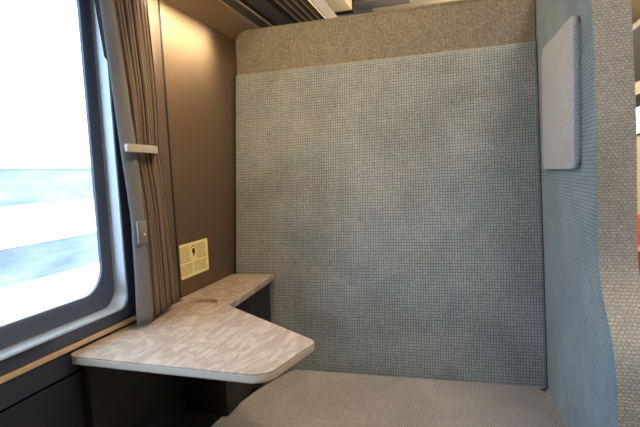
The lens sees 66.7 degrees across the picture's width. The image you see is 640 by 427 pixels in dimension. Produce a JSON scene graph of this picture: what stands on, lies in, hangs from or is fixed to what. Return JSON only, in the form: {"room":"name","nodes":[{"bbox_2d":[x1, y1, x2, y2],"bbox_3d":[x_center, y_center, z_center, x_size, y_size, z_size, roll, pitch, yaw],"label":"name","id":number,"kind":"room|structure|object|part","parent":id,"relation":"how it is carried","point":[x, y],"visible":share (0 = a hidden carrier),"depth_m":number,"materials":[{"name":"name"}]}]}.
{"room":"train carriage","nodes":[
{"label":"train carriage","id":0,"kind":"room"},
{"bbox_2d":[265,9,372,384],"bbox_3d":[0.013,-0.296,2.217,0.016,2.100,6.900,-1,5,16],"label":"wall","id":1,"kind":"structure","parent":0,"point":[366,10],"depth_m":3.10,"materials":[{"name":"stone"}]},
{"bbox_2d":[0,0,135,375],"bbox_3d":[-0.522,-0.066,0.304,0.028,0.616,1.343,-1,5,16],"label":"window","id":2,"kind":"structure","parent":1,"relation":"in","point":[112,300],"depth_m":0.82,"materials":[{"name":"black plastic"}]},
{"bbox_2d":[0,314,135,383],"bbox_3d":[-0.615,0.281,-0.023,0.021,0.008,2.160,-1,5,16],"label":"trim","id":3,"kind":"structure","parent":1,"relation":"attached to","point":[18,371],"depth_m":0.73,"materials":[{"name":"brown wood"}]},
{"bbox_2d":[0,304,171,410],"bbox_3d":[-0.615,0.304,-0.021,0.018,0.034,2.160,-1,5,16],"label":"trim","id":4,"kind":"structure","parent":1,"relation":"attached to","point":[20,387],"depth_m":0.69,"materials":[{"name":"plastic"}]},
{"bbox_2d":[0,368,264,426],"bbox_3d":[-0.537,0.617,0.217,0.018,0.628,2.600,-1,5,16],"label":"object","id":5,"kind":"structure","parent":1,"relation":"attached to","point":[60,403],"depth_m":0.74,"materials":[{"name":"plastic"}]},
{"bbox_2d":[125,144,157,153],"bbox_3d":[-0.312,-0.114,0.870,0.035,0.013,0.143,-3,5,-7],"label":"holder","id":6,"kind":"object","parent":1,"relation":"attached to","point":[139,148],"visible":0.86,"depth_m":0.83,"materials":[{"name":"plastic"}]},
{"bbox_2d":[94,0,176,326],"bbox_3d":[-0.326,-0.112,0.864,0.043,0.610,0.174,-1,5,16],"label":"pleated curtain","id":7,"kind":"object","parent":6,"relation":"hanging from","point":[124,25],"visible":0.98,"depth_m":0.85,"materials":[{"name":"fabric"}]},
{"bbox_2d":[147,0,179,304],"bbox_3d":[-0.329,-0.116,0.985,0.018,0.658,0.056,-1,5,16],"label":"trim","id":8,"kind":"structure","parent":1,"relation":"attached to","point":[152,4],"depth_m":0.99,"materials":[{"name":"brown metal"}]},
{"bbox_2d":[158,0,180,297],"bbox_3d":[-0.323,-0.119,1.022,0.008,0.658,0.023,-1,5,16],"label":"trim","id":9,"kind":"structure","parent":1,"relation":"attached to","point":[158,0],"depth_m":1.03,"materials":[{"name":"black rubber"}]},
{"bbox_2d":[71,274,313,426],"bbox_3d":[-0.132,0.302,0.960,0.368,0.238,0.594,-1,5,16],"label":"table","id":10,"kind":"object","parent":1,"relation":"attached to","point":[214,345],"visible":1,"depth_m":0.81,"materials":[{"name":"laminate"}]},
{"bbox_2d":[179,238,208,279],"bbox_3d":[-0.286,0.102,1.110,0.001,0.076,0.121,-1,5,16],"label":"sticker","id":11,"kind":"object","parent":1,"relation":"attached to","point":[194,260],"visible":1,"depth_m":1.10,"materials":[{"name":"paper"}]},
{"bbox_2d":[159,0,236,297],"bbox_3d":[-0.265,-0.138,1.220,0.009,0.658,0.391,-1,5,16],"label":"wall","id":12,"kind":"structure","parent":1,"relation":"attached to","point":[200,64],"depth_m":1.16,"materials":[{"name":"brown metal"}]},
{"bbox_2d":[164,0,258,39],"bbox_3d":[0.030,-0.596,2.183,0.049,0.070,6.900,-1,5,16],"label":"trim","id":13,"kind":"structure","parent":1,"relation":"attached to","point":[213,13],"depth_m":1.20,"materials":[{"name":"paint"}]},
{"bbox_2d":[219,0,337,27],"bbox_3d":[-0.011,-0.615,1.680,0.160,0.099,5.880,-1,5,16],"label":"luggage rack","id":14,"kind":"object","parent":1,"relation":"attached to","point":[262,13],"visible":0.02,"depth_m":1.36,"materials":[{"name":"metal"}]},
{"bbox_3d":[-0.071,-0.571,1.702,0.021,0.012,5.880,-1,5,16],"label":"grey panel","id":15,"kind":"part","parent":14,"relation":"part of","materials":[{"name":"grey metal"}]},
{"bbox_3d":[-0.030,-0.587,1.689,0.032,0.015,5.880,-1,5,16],"label":"dark panel","id":16,"kind":"part","parent":14,"relation":"part of","materials":[{"name":"black metal"}]},
{"bbox_2d":[239,0,323,25],"bbox_3d":[-0.014,-0.599,1.683,0.152,0.058,5.880,-1,5,16],"label":"tray","id":17,"kind":"object","parent":14,"relation":"on","point":[259,12],"depth_m":1.36,"materials":[{"name":"metal"}]},
{"bbox_2d":[324,0,351,11],"bbox_3d":[-0.413,-0.842,0.577,0.118,0.100,3.630,-1,5,16],"label":"trim","id":18,"kind":"structure","parent":1,"relation":"attached to","point":[335,5],"depth_m":2.23,"materials":[{"name":"beige plastic"}]},
{"bbox_2d":[334,0,354,15],"bbox_3d":[0.101,-1.011,2.331,0.122,0.105,0.039,-1,5,16],"label":"trim","id":19,"kind":"structure","parent":1,"relation":"attached to","point":[352,11],"depth_m":2.32,"materials":[{"name":"black rubber"}]},
{"bbox_2d":[354,0,410,10],"bbox_3d":[0.212,-1.194,2.171,0.315,0.325,0.690,-1,5,16],"label":"trim","id":20,"kind":"structure","parent":1,"relation":"attached to","point":[359,4],"depth_m":2.45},
{"bbox_2d":[372,0,639,22],"bbox_3d":[0.941,-1.395,1.839,2.200,0.060,6.900,-1,5,16],"label":"ceiling","id":21,"kind":"structure","parent":0,"point":[635,4],"depth_m":3.50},
{"bbox_2d":[632,17,639,212],"bbox_3d":[2.014,-0.344,1.627,0.070,2.100,6.900,-1,5,16],"label":"wall","id":22,"kind":"structure","parent":0,"point":[637,84],"depth_m":4.15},
{"bbox_2d":[632,19,639,82],"bbox_3d":[1.800,-0.997,1.626,0.310,0.260,6.860,-1,5,16],"label":"trim","id":23,"kind":"structure","parent":22,"relation":"attached to","point":[636,26],"depth_m":3.53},
{"bbox_2d":[635,94,639,134],"bbox_3d":[2.551,-0.784,3.573,0.040,0.340,2.000,-1,5,16],"label":"window","id":24,"kind":"structure","parent":22,"relation":"in","point":[637,96],"depth_m":4.10,"materials":[{"name":"black glass"}]},
{"bbox_3d":[1.045,0.755,2.018,2.200,0.060,6.900,-1,5,16],"label":"floor","id":25,"kind":"structure","parent":0,"visible":0},
{"bbox_2d":[211,0,639,426],"bbox_3d":[0.089,0.187,0.945,0.808,1.342,0.780,-1,5,16],"label":"seat","id":26,"kind":"object","parent":25,"relation":"on","point":[439,198],"visible":0.94,"depth_m":1.14,"materials":[{"name":"fabric"}]},
{"bbox_3d":[0.160,-0.018,1.289,0.760,0.987,0.044,-1,5,16],"label":"head panel","id":27,"kind":"part","parent":26,"relation":"part of","materials":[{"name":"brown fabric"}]},
{"bbox_2d":[211,370,563,426],"bbox_3d":[0.099,0.501,0.881,0.674,0.166,0.605,-1,5,16],"label":"seat cushion","id":28,"kind":"object","parent":26,"relation":"on","point":[296,398],"depth_m":1.04,"materials":[{"name":"grey fabric"}]},
{"bbox_3d":[0.142,0.023,1.220,0.761,0.818,0.154,-1,5,16],"label":"backrest","id":29,"kind":"part","parent":26,"relation":"part of","materials":[{"name":"fabric"}]},
{"bbox_2d":[637,213,639,274],"bbox_3d":[1.581,0.356,2.117,0.510,0.667,0.663,-1,5,16],"label":"seat","id":30,"kind":"object","parent":25,"relation":"on","point":[638,214],"visible":0.02,"depth_m":2.32,"materials":[{"name":"leather"}]},
{"bbox_3d":[1.662,0.134,2.321,0.460,0.267,0.186,-1,5,16],"label":"backrest","id":31,"kind":"part","parent":30,"relation":"part of","materials":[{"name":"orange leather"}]},
{"bbox_3d":[1.341,0.359,2.134,0.040,0.480,0.560,-1,5,16],"label":"armrest","id":32,"kind":"part","parent":30,"relation":"part of","materials":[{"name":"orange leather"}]},
{"label":"outside","id":33,"kind":"structure","parent":0,"visible":0},
{"bbox_3d":[-22.779,1.406,32.953,58.800,0.200,130.000,-1,5,16],"label":"ground","id":34,"kind":"structure","parent":33,"visible":0},
{"bbox_2d":[0,0,98,325],"bbox_3d":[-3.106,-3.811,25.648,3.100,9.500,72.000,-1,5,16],"label":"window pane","id":35,"kind":"object","parent":34,"relation":"on","point":[49,257],"visible":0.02,"depth_m":10.43,"materials":[{"name":"clear glass"}]}
]}

